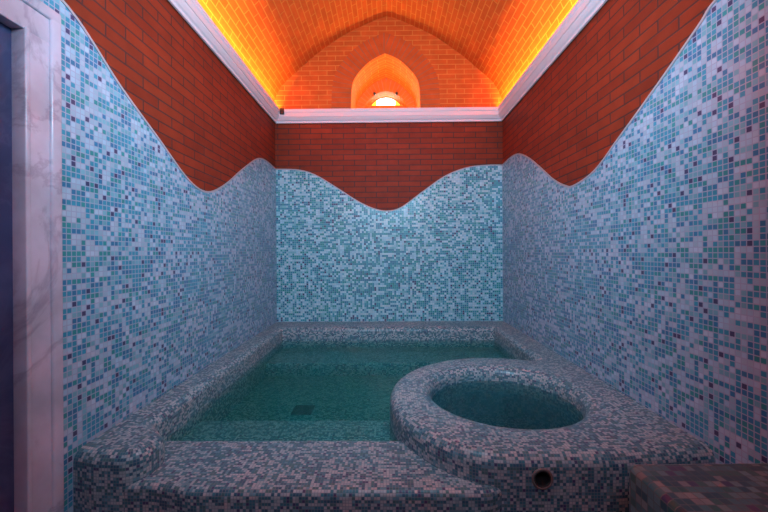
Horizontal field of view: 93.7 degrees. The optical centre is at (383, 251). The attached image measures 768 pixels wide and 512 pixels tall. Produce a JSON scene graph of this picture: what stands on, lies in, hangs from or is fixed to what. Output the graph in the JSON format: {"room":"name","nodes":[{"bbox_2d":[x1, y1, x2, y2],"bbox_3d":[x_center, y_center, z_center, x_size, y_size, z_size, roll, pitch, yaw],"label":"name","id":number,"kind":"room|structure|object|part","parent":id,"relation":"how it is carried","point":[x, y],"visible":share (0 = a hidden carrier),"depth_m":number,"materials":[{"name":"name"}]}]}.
{"room":"spa","nodes":[
{"label":"spa","id":0,"kind":"room"},
{"bbox_2d":[40,0,276,511],"bbox_3d":[-1.447,-0.166,1.571,0.196,2.970,5.734,0,0,1],"label":"wall","id":1,"kind":"structure","parent":0,"point":[169,248],"depth_m":2.08,"materials":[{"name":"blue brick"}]},
{"bbox_2d":[0,0,63,511],"bbox_3d":[-1.392,0.167,0.951,0.112,2.302,1.094,0,0,1],"label":"door","id":2,"kind":"structure","parent":1,"relation":"in","point":[31,252],"depth_m":1.36,"materials":[{"name":"white stone"}]},
{"bbox_2d":[168,0,279,122],"bbox_3d":[-1.343,-1.652,1.570,0.100,0.150,5.770,0,0,1],"label":"trim","id":3,"kind":"structure","parent":1,"relation":"attached to","point":[193,13],"depth_m":2.92,"materials":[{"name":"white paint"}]},
{"bbox_2d":[197,0,577,100],"bbox_3d":[0.008,-2.325,1.510,3.039,1.330,5.980,0,0,1],"label":"ceiling","id":4,"kind":"structure","parent":0,"point":[274,39],"depth_m":3.77,"materials":[{"name":"brick"}]},
{"bbox_2d":[274,16,502,321],"bbox_3d":[0.064,-0.789,4.862,3.130,4.197,0.916,0,0,1],"label":"wall","id":5,"kind":"structure","parent":0,"point":[398,221],"depth_m":4.41,"materials":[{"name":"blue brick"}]},
{"bbox_2d":[372,97,399,104],"bbox_3d":[0.027,-2.178,5.225,0.459,0.133,0.030,0,0,1],"label":"lamp","id":6,"kind":"object","parent":5,"relation":"in","point":[382,101],"depth_m":5.22,"materials":[{"name":"white glass"}]},
{"bbox_3d":[0.027,-2.177,5.226,0.264,0.123,0.012,0,0,1],"label":"pane","id":7,"kind":"part","parent":6,"relation":"part of","materials":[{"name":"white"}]},
{"bbox_2d":[276,107,500,123],"bbox_3d":[0.054,-1.660,4.390,2.830,0.150,0.100,0,0,1],"label":"trim","id":8,"kind":"structure","parent":5,"relation":"attached to","point":[442,114],"depth_m":4.36,"materials":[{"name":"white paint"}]},
{"bbox_2d":[502,0,767,463],"bbox_3d":[1.510,-0.184,1.538,0.196,2.970,5.734,0,0,1],"label":"wall","id":9,"kind":"structure","parent":0,"point":[635,167],"depth_m":1.87,"materials":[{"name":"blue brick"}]},
{"bbox_2d":[498,0,606,120],"bbox_3d":[1.387,-1.668,1.540,0.100,0.150,5.770,0,0,1],"label":"trim","id":10,"kind":"structure","parent":9,"relation":"attached to","point":[583,11],"depth_m":2.94,"materials":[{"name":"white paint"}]},
{"bbox_3d":[-0.170,1.361,1.557,3.550,0.100,6.070,0,0,1],"label":"floor","id":11,"kind":"structure","parent":0,"visible":0},
{"bbox_2d":[73,321,715,511],"bbox_3d":[0.054,1.080,2.937,2.770,0.459,2.945,0,0,1],"label":"plunge pool","id":12,"kind":"object","parent":11,"relation":"on","point":[377,416],"visible":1,"depth_m":1.80,"materials":[{"name":"tile"}]},
{"bbox_2d":[629,463,767,511],"bbox_3d":[1.124,1.017,0.700,0.576,0.572,1.125,0,0,1],"label":"tiled bench","id":13,"kind":"object","parent":11,"relation":"on","point":[740,487],"visible":1,"depth_m":1.14,"materials":[{"name":"tile"}]}
]}

